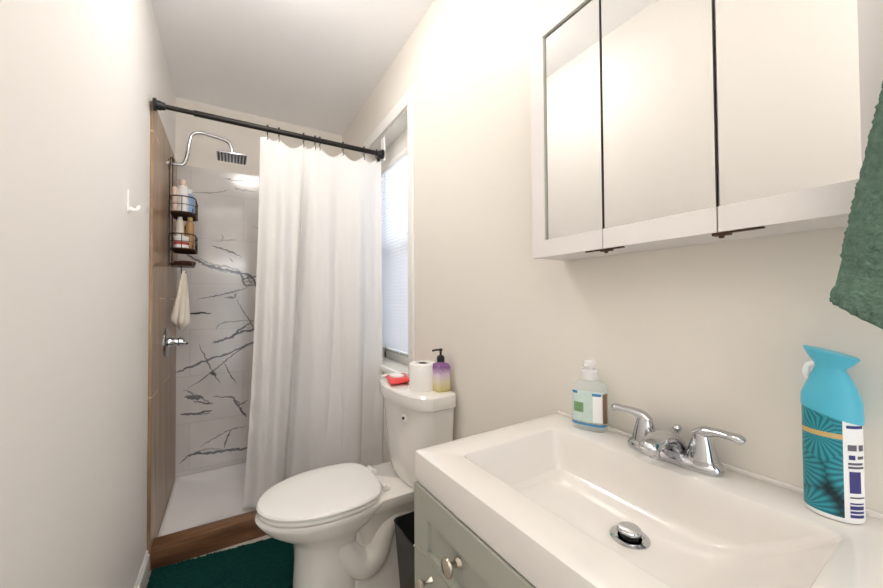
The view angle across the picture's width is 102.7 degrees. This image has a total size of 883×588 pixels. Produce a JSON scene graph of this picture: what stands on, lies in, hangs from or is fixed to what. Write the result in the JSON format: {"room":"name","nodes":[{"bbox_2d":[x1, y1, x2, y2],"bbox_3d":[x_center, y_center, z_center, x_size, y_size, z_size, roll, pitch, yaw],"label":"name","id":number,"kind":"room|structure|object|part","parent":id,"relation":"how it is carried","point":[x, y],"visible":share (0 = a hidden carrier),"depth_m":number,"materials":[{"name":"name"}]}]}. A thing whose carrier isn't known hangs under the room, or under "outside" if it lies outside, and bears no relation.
{"room":"bathroom","nodes":[
{"label":"bathroom","id":0,"kind":"room"},
{"bbox_2d":[0,0,175,587],"bbox_3d":[-0.643,-0.073,0.381,0.100,2.530,4.612,0,-1,-31],"label":"wall","id":1,"kind":"structure","parent":0,"point":[79,79],"depth_m":0.82,"materials":[{"name":"white paint"}]},
{"bbox_2d":[127,189,140,213],"bbox_3d":[-1.083,-0.324,1.247,0.035,0.080,0.030,0,-1,-31],"label":"hook","id":2,"kind":"object","parent":1,"relation":"attached to","point":[130,208],"visible":1,"depth_m":1.24,"materials":[{"name":"white plastic"}]},
{"bbox_3d":[-1.096,-0.325,1.239,0.005,0.080,0.030,0,-1,-31],"label":"plate","id":3,"kind":"part","parent":2,"relation":"part of","materials":[{"name":"white plastic"}]},
{"bbox_2d":[134,550,149,587],"bbox_3d":[-0.533,1.139,0.298,0.012,0.100,2.904,0,-1,-31],"label":"baseboard","id":4,"kind":"structure","parent":1,"relation":"attached to","point":[143,575],"depth_m":1.46,"materials":[{"name":"paint"}]},
{"bbox_2d":[147,101,176,569],"bbox_3d":[-1.509,0.184,1.930,0.013,2.084,0.854,0,-1,-31],"label":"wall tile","id":5,"kind":"structure","parent":1,"relation":"attached to","point":[161,446],"depth_m":1.75,"materials":[{"name":"brown wood"}]},
{"bbox_2d":[163,328,187,356],"bbox_3d":[-1.442,0.261,1.928,0.100,0.156,0.156,0,-1,-31],"label":"shower valve","id":6,"kind":"object","parent":5,"relation":"attached to","point":[168,341],"visible":1,"depth_m":1.90,"materials":[{"name":"silver metal"}]},
{"bbox_3d":[-1.445,0.261,1.926,0.074,0.054,0.054,0,-1,-31],"label":"handle","id":7,"kind":"part","parent":6,"relation":"part of","materials":[{"name":"silver metal"}]},
{"bbox_2d":[168,131,246,167],"bbox_3d":[-1.360,-0.821,2.072,0.382,0.248,0.156,0,-1,-31],"label":"shower","id":8,"kind":"object","parent":5,"relation":"attached to","point":[226,156],"visible":0.98,"depth_m":2.07,"materials":[{"name":"silver metal"}]},
{"bbox_2d":[168,157,197,273],"bbox_3d":[-1.460,-0.435,2.003,0.125,0.659,0.257,0,-1,-31],"label":"shower caddy","id":9,"kind":"object","parent":8,"relation":"hanging from","point":[175,214],"visible":0.88,"depth_m":1.95,"materials":[{"name":"brown metal"}]},
{"bbox_2d":[172,186,176,209],"bbox_3d":[-1.452,-0.516,1.922,0.024,0.140,0.024,0,-1,-31],"label":"lotion bottle","id":10,"kind":"object","parent":9,"relation":"in","point":[174,188],"visible":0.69,"depth_m":1.91,"materials":[{"name":"plastic"}]},
{"bbox_2d":[170,271,189,329],"bbox_3d":[-1.432,0.037,1.941,0.086,0.327,0.110,0,-1,-31],"label":"washcloth","id":11,"kind":"object","parent":9,"relation":"hanging from","point":[180,314],"visible":1,"depth_m":1.92,"materials":[{"name":"fabric"}]},
{"bbox_2d":[176,217,183,235],"bbox_3d":[-1.460,-0.339,1.972,0.040,0.184,0.040,0,-1,-31],"label":"wash bottle","id":12,"kind":"object","parent":9,"relation":"in","point":[179,223],"visible":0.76,"depth_m":1.96,"materials":[{"name":"plastic"}]},
{"bbox_2d":[173,235,188,247],"bbox_3d":[-1.416,-0.281,1.923,0.070,0.065,0.070,0,-1,-31],"label":"tub","id":13,"kind":"object","parent":9,"relation":"in","point":[185,244],"visible":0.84,"depth_m":1.90,"materials":[{"name":"white plastic"}]},
{"bbox_3d":[-1.417,-0.305,1.923,0.070,0.015,0.070,0,-1,-31],"label":"lid","id":14,"kind":"part","parent":13,"relation":"part of","materials":[{"name":"white plastic"}]},
{"bbox_2d":[170,263,194,267],"bbox_3d":[-1.461,-0.161,1.996,0.108,0.012,0.170,0,-1,-31],"label":"soap tray","id":15,"kind":"object","parent":9,"relation":"on","point":[180,265],"depth_m":1.94,"materials":[{"name":"brown metal"}]},
{"bbox_2d":[177,179,188,211],"bbox_3d":[-1.428,-0.538,1.949,0.054,0.185,0.054,0,-1,-31],"label":"shampoo bottle","id":16,"kind":"object","parent":9,"relation":"in","point":[182,189],"visible":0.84,"depth_m":1.93,"materials":[{"name":"white plastic"}]},
{"bbox_2d":[169,195,197,221],"bbox_3d":[-1.459,-0.483,2.005,0.121,0.092,0.257,0,-1,-31],"label":"basket","id":17,"kind":"object","parent":9,"relation":"on","point":[175,214],"depth_m":1.96,"materials":[{"name":"brown metal"}]},
{"bbox_2d":[169,232,197,253],"bbox_3d":[-1.457,-0.283,2.001,0.121,0.087,0.257,0,-1,-31],"label":"basket","id":18,"kind":"object","parent":9,"relation":"on","point":[177,250],"depth_m":1.97,"materials":[{"name":"brown metal"}]},
{"bbox_2d":[174,261,195,264],"bbox_3d":[-1.434,-0.175,1.974,0.100,0.022,0.038,1,-1,-41],"label":"wooden brush","id":19,"kind":"object","parent":9,"relation":"on","point":[190,262],"visible":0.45,"depth_m":1.96,"materials":[{"name":"brown wood"}]},
{"bbox_2d":[186,217,193,248],"bbox_3d":[-1.417,-0.340,1.991,0.040,0.186,0.050,0,-1,-31],"label":"wash bottle","id":20,"kind":"object","parent":9,"relation":"in","point":[189,225],"visible":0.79,"depth_m":1.98,"materials":[{"name":"orange plastic"}]},
{"bbox_2d":[188,189,194,212],"bbox_3d":[-1.437,-0.521,2.013,0.053,0.153,0.066,0,-1,-31],"label":"shampoo bottle","id":21,"kind":"object","parent":9,"relation":"in","point":[191,201],"visible":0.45,"depth_m":2.00,"materials":[{"name":"blue plastic"}]},
{"bbox_3d":[-1.263,-0.823,2.130,0.156,0.010,0.156,0,-1,-31],"label":"head plate","id":22,"kind":"part","parent":8,"relation":"part of","materials":[{"name":"silver metal"}]},
{"bbox_2d":[152,97,384,161],"bbox_3d":[-0.816,-0.879,1.859,1.094,0.142,0.068,0,-1,-31],"label":"curtain rod","id":23,"kind":"object","parent":5,"relation":"attached to","point":[157,105],"visible":0.97,"depth_m":1.79,"materials":[{"name":"metal"}]},
{"bbox_2d":[145,535,271,587],"bbox_3d":[-0.123,1.223,0.664,1.292,0.060,4.612,0,-1,-31],"label":"floor","id":24,"kind":"structure","parent":0,"point":[265,537],"depth_m":1.72,"materials":[{"name":"tile"}]},
{"bbox_2d":[158,463,255,536],"bbox_3d":[-1.057,1.201,2.220,1.067,0.056,0.757,0,-1,-31],"label":"shower pan","id":25,"kind":"object","parent":24,"relation":"on","point":[197,499],"visible":0.27,"depth_m":2.04,"materials":[{"name":"plastic"}]},
{"bbox_2d":[151,510,265,570],"bbox_3d":[-0.837,1.171,1.863,1.076,0.100,0.082,0,-1,-31],"label":"shower curb","id":26,"kind":"object","parent":24,"relation":"on","point":[186,544],"visible":0.45,"depth_m":1.66,"materials":[{"name":"brown wood"}]},
{"bbox_2d":[146,538,293,587],"bbox_3d":[-0.756,1.196,1.359,0.765,0.026,0.784,0,-1,-26],"label":"bath rug","id":27,"kind":"object","parent":24,"relation":"on","point":[268,563],"visible":0.59,"depth_m":1.53,"materials":[{"name":"teal fabric"}]},
{"bbox_2d":[255,374,455,587],"bbox_3d":[-0.352,0.800,1.401,0.683,0.816,0.469,0,-1,-31],"label":"toilet","id":28,"kind":"object","parent":24,"relation":"on","point":[338,519],"visible":0.88,"depth_m":1.35,"materials":[{"name":"ceramic"}]},
{"bbox_3d":[-0.470,0.781,1.372,0.437,0.016,0.361,0,-1,-31],"label":"seat","id":29,"kind":"part","parent":28,"relation":"part of","materials":[{"name":"plastic"}]},
{"bbox_3d":[-0.471,0.762,1.372,0.443,0.020,0.367,0,-1,-31],"label":"lid","id":30,"kind":"part","parent":28,"relation":"part of","materials":[{"name":"plastic"}]},
{"bbox_2d":[385,373,408,384],"bbox_3d":[-0.196,0.379,1.595,0.099,0.032,0.187,0,-1,-18],"label":"soap","id":31,"kind":"object","parent":28,"relation":"on","point":[393,378],"visible":0.9,"depth_m":1.55,"materials":[{"name":"red plastic"}]},
{"bbox_3d":[-0.204,0.367,1.594,0.056,0.008,0.088,0,-1,-31],"label":"flip lid","id":32,"kind":"part","parent":31,"relation":"part of","materials":[{"name":"white plastic"}]},
{"bbox_3d":[-0.142,0.423,1.536,0.187,0.059,0.469,0,-1,-31],"label":"tank lid","id":33,"kind":"part","parent":28,"relation":"part of","materials":[{"name":"ceramic"}]},
{"bbox_3d":[-0.135,0.621,1.536,0.173,0.337,0.440,0,-1,-31],"label":"tank","id":34,"kind":"part","parent":28,"relation":"part of","materials":[{"name":"ceramic"}]},
{"bbox_2d":[409,361,434,391],"bbox_3d":[-0.078,0.338,1.463,0.110,0.106,0.110,0,-1,-31],"label":"toilet roll","id":35,"kind":"object","parent":28,"relation":"on","point":[420,372],"visible":0.96,"depth_m":1.42,"materials":[{"name":"paper"}]},
{"bbox_2d":[432,348,449,391],"bbox_3d":[-0.003,0.306,1.434,0.062,0.168,0.062,0,-1,-31],"label":"pump bottle","id":36,"kind":"object","parent":28,"relation":"on","point":[441,370],"visible":1,"depth_m":1.41,"materials":[{"name":"purple plastic"}]},
{"bbox_2d":[394,511,414,587],"bbox_3d":[-0.028,1.024,1.245,0.187,0.360,0.302,0,-1,-31],"label":"trash bin","id":37,"kind":"object","parent":24,"relation":"on","point":[404,524],"visible":0.27,"depth_m":1.27,"materials":[{"name":"black plastic"}]},
{"bbox_2d":[414,481,535,587],"bbox_3d":[0.272,0.785,0.565,0.449,0.808,0.606,0,-1,-32],"label":"vanity cabinet","id":38,"kind":"object","parent":24,"relation":"on","point":[448,554],"visible":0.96,"depth_m":0.61,"materials":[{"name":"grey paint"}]},
{"bbox_3d":[-0.032,0.537,0.657,0.031,0.020,0.020,0,-1,-32],"label":"knob","id":39,"kind":"part","parent":38,"relation":"part of","materials":[{"name":"silver metal"}]},
{"bbox_3d":[0.035,0.801,0.596,0.018,0.580,0.300,0,-1,-32],"label":"door","id":40,"kind":"part","parent":38,"relation":"part of","materials":[{"name":"green paint"}]},
{"bbox_3d":[0.016,0.460,0.598,0.031,0.032,0.032,0,-1,-32],"label":"knob","id":41,"kind":"part","parent":38,"relation":"part of","materials":[{"name":"silver metal"}]},
{"bbox_2d":[415,411,882,587],"bbox_3d":[0.298,0.364,0.589,0.446,0.106,0.616,0,-1,-32],"label":"sink","id":42,"kind":"object","parent":38,"relation":"in","point":[566,503],"visible":0.99,"depth_m":0.57,"materials":[{"name":"ceramic"}]},
{"bbox_2d":[572,359,606,427],"bbox_3d":[0.354,0.240,0.846,0.080,0.164,0.054,-1,-1,39],"label":"hand soap bottle","id":43,"kind":"object","parent":42,"relation":"on","point":[591,407],"visible":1,"depth_m":0.83,"materials":[{"name":"clear plastic"}]},
{"bbox_2d":[574,401,582,411],"bbox_3d":[0.326,0.267,0.840,0.023,0.023,0.004,-1,-1,39],"label":"picture","id":44,"kind":"object","parent":43,"relation":"on","point":[578,406],"depth_m":0.84},
{"bbox_3d":[0.360,0.265,0.815,0.020,0.064,0.006,-1,-1,39],"label":"label panel","id":45,"kind":"part","parent":43,"relation":"part of","materials":[{"name":"white paper"}]},
{"bbox_2d":[611,403,746,476],"bbox_3d":[0.419,0.278,0.669,0.128,0.080,0.237,0,-1,-32],"label":"faucet","id":46,"kind":"object","parent":42,"relation":"on","point":[700,456],"visible":1,"depth_m":0.64,"materials":[{"name":"silver metal"}]},
{"bbox_3d":[0.403,0.254,0.751,0.025,0.030,0.083,0,-1,-39],"label":"lever","id":47,"kind":"part","parent":46,"relation":"part of","materials":[{"name":"silver metal"}]},
{"bbox_3d":[0.420,0.278,0.730,0.050,0.059,0.050,0,-1,-32],"label":"handle","id":48,"kind":"part","parent":46,"relation":"part of","materials":[{"name":"silver metal"}]},
{"bbox_3d":[0.419,0.287,0.669,0.128,0.059,0.052,0,-1,-32],"label":"spout","id":49,"kind":"part","parent":46,"relation":"part of","materials":[{"name":"silver metal"}]},
{"bbox_3d":[0.447,0.308,0.686,0.057,0.020,0.168,0,-1,-32],"label":"plate","id":50,"kind":"part","parent":46,"relation":"part of","materials":[{"name":"silver metal"}]},
{"bbox_3d":[0.467,0.281,0.699,0.017,0.044,0.017,0,-1,-32],"label":"lift rod","id":51,"kind":"part","parent":46,"relation":"part of","materials":[{"name":"silver metal"}]},
{"bbox_3d":[0.474,0.276,0.644,0.050,0.059,0.050,0,-1,-32],"label":"handle","id":52,"kind":"part","parent":46,"relation":"part of","materials":[{"name":"silver metal"}]},
{"bbox_3d":[0.485,0.251,0.620,0.025,0.030,0.083,0,-1,-26],"label":"lever","id":53,"kind":"part","parent":46,"relation":"part of","materials":[{"name":"silver metal"}]},
{"bbox_2d":[800,345,865,523],"bbox_3d":[0.560,0.195,0.507,0.053,0.238,0.062,0,-1,-31],"label":"air freshener","id":54,"kind":"object","parent":42,"relation":"on","point":[832,405],"visible":1,"depth_m":0.49,"materials":[{"name":"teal plastic"}]},
{"bbox_2d":[848,445,856,451],"bbox_3d":[0.558,0.209,0.480,0.010,0.008,0.001,-1,-1,13],"label":"print","id":55,"kind":"object","parent":54,"relation":"on","point":[851,448],"depth_m":0.48,"materials":[{"name":"grey paper"}]},
{"bbox_2d":[846,426,861,428],"bbox_3d":[0.562,0.181,0.480,0.021,0.004,0.002,0,-1,4],"label":"print","id":56,"kind":"object","parent":54,"relation":"on","point":[847,427],"depth_m":0.48,"materials":[{"name":"blue"}]},
{"bbox_2d":[849,472,860,493],"bbox_3d":[0.561,0.256,0.479,0.013,0.029,0.001,-1,-1,8],"label":"print","id":57,"kind":"object","parent":54,"relation":"on","point":[854,477],"depth_m":0.48,"materials":[{"name":"blue"}]},
{"bbox_2d":[848,463,862,465],"bbox_3d":[0.562,0.231,0.479,0.018,0.003,0.002,0,-1,5],"label":"print","id":58,"kind":"object","parent":54,"relation":"on","point":[849,464],"depth_m":0.48,"materials":[{"name":"grey paper"}]},
{"bbox_2d":[848,466,862,468],"bbox_3d":[0.563,0.236,0.479,0.020,0.003,0.002,0,-1,3],"label":"print","id":59,"kind":"object","parent":54,"relation":"on","point":[849,467],"depth_m":0.48,"materials":[{"name":"grey paper"}]},
{"bbox_2d":[850,506,863,509],"bbox_3d":[0.563,0.290,0.478,0.017,0.005,0.001,0,-1,4],"label":"print","id":60,"kind":"object","parent":54,"relation":"on","point":[851,507],"depth_m":0.48,"materials":[{"name":"blue"}]},
{"bbox_2d":[851,515,863,518],"bbox_3d":[0.563,0.301,0.478,0.017,0.004,0.001,0,-1,4],"label":"print","id":61,"kind":"object","parent":54,"relation":"on","point":[852,516],"depth_m":0.48,"materials":[{"name":"blue"}]},
{"bbox_2d":[175,97,341,176],"bbox_3d":[-1.294,-0.027,2.621,1.092,2.530,0.100,0,-1,-31],"label":"wall","id":62,"kind":"structure","parent":0,"point":[244,140],"depth_m":2.47,"materials":[{"name":"paint"}]},
{"bbox_2d":[175,165,258,477],"bbox_3d":[-1.258,0.195,2.572,1.079,2.084,0.012,0,-1,-31],"label":"wall tile","id":63,"kind":"structure","parent":62,"relation":"attached to","point":[214,369],"depth_m":2.41,"materials":[{"name":"tile"}]},
{"bbox_2d":[151,0,433,135],"bbox_3d":[-0.141,-1.366,0.712,1.292,0.060,4.612,0,-1,-31],"label":"ceiling","id":64,"kind":"structure","parent":0,"point":[313,64],"depth_m":1.91,"materials":[{"name":"paint"}]},
{"bbox_2d":[342,0,882,512],"bbox_3d":[0.413,-0.069,1.016,0.180,2.530,4.612,0,-1,-31],"label":"wall","id":65,"kind":"structure","parent":0,"point":[714,335],"depth_m":1.00,"materials":[{"name":"paint"}]},
{"bbox_2d":[364,86,414,373],"bbox_3d":[-0.271,-0.277,2.111,0.179,1.515,0.753,0,-1,-31],"label":"window","id":66,"kind":"structure","parent":65,"relation":"in","point":[399,136],"depth_m":1.86,"materials":[{"name":"paint"}]},
{"bbox_3d":[-0.292,0.436,2.107,0.143,0.027,0.712,0,-1,-31],"label":"sill","id":67,"kind":"part","parent":66,"relation":"part of","materials":[{"name":"paint"}]},
{"bbox_3d":[-0.252,-0.266,2.147,0.030,1.375,0.672,0,-1,-31],"label":"frame","id":68,"kind":"part","parent":66,"relation":"part of","materials":[{"name":"paint"}]},
{"bbox_2d":[381,147,407,356],"bbox_3d":[-0.281,-0.228,2.128,0.033,1.162,0.648,0,-1,-31],"label":"window blind","id":69,"kind":"object","parent":66,"relation":"attached to","point":[394,266],"visible":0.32,"depth_m":2.12,"materials":[{"name":"paint"}]},
{"bbox_3d":[-0.308,-0.213,2.154,0.001,1.130,0.242,0,-1,-31],"label":"ladder cord","id":70,"kind":"part","parent":69,"relation":"part of","materials":[{"name":"white fabric"}]},
{"bbox_3d":[-0.274,0.347,2.119,0.022,0.012,0.648,0,-1,-31],"label":"rail","id":71,"kind":"part","parent":69,"relation":"part of","materials":[{"name":"white plastic"}]},
{"bbox_3d":[-0.227,-0.253,2.161,0.024,1.350,0.612,0,-1,-31],"label":"sash","id":72,"kind":"part","parent":66,"relation":"part of","materials":[{"name":"paint"}]},
{"bbox_2d":[530,0,882,260],"bbox_3d":[0.438,-0.388,0.685,0.120,0.601,0.602,0,-1,-31],"label":"upper cabinet","id":73,"kind":"object","parent":65,"relation":"attached to","point":[656,124],"visible":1,"depth_m":0.60,"materials":[{"name":"white glass"}]},
{"bbox_3d":[0.291,-0.389,0.833,0.020,0.592,0.198,0,-1,-31],"label":"door","id":74,"kind":"part","parent":73,"relation":"part of","materials":[{"name":"mirror"}]},
{"bbox_2d":[545,0,601,239],"bbox_3d":[0.299,-0.389,0.814,0.003,0.508,0.154,0,-1,-31],"label":"mirror","id":75,"kind":"object","parent":73,"relation":"attached to","point":[573,41],"depth_m":0.80,"materials":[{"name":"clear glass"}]},
{"bbox_2d":[601,0,715,227],"bbox_3d":[0.392,-0.392,0.660,0.003,0.508,0.197,0,-1,-31],"label":"mirror","id":76,"kind":"object","parent":73,"relation":"attached to","point":[658,57],"depth_m":0.65,"materials":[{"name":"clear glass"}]},
{"bbox_3d":[0.395,-0.393,0.660,0.020,0.592,0.200,0,-1,-31],"label":"door","id":77,"kind":"part","parent":73,"relation":"part of","materials":[{"name":"mirror"}]},
{"bbox_2d":[715,0,861,205],"bbox_3d":[0.483,-0.396,0.507,0.003,0.508,0.150,0,-1,-31],"label":"mirror","id":78,"kind":"object","parent":73,"relation":"attached to","point":[788,73],"depth_m":0.50,"materials":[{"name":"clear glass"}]},
{"bbox_3d":[0.499,-0.397,0.487,0.020,0.592,0.200,0,-1,-31],"label":"door","id":79,"kind":"part","parent":73,"relation":"part of","materials":[{"name":"mirror"}]},
{"bbox_3d":[0.592,-0.728,0.332,0.221,0.052,0.052,0,-1,-31],"label":"towel hook","id":80,"kind":"object","parent":65,"relation":"attached to","visible":0},
{"bbox_2d":[829,81,882,328],"bbox_3d":[0.534,-0.346,0.288,0.134,0.794,0.313,0,-1,-31],"label":"hand towel","id":81,"kind":"object","parent":80,"relation":"hanging from","point":[857,290],"visible":1,"depth_m":0.38,"materials":[{"name":"green fabric"}]},
{"bbox_3d":[-0.454,-0.824,2.068,0.010,0.079,0.044,0,-1,-31],"label":"curtain hook","id":82,"kind":"object","parent":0,"visible":0},
{"bbox_2d":[242,137,382,509],"bbox_3d":[-0.717,0.182,2.014,0.716,1.969,0.255,0,-1,-31],"label":"shower curtain","id":83,"kind":"object","parent":82,"relation":"hanging from","point":[316,401],"visible":0.97,"depth_m":1.97,"materials":[{"name":"fabric"}]}
]}

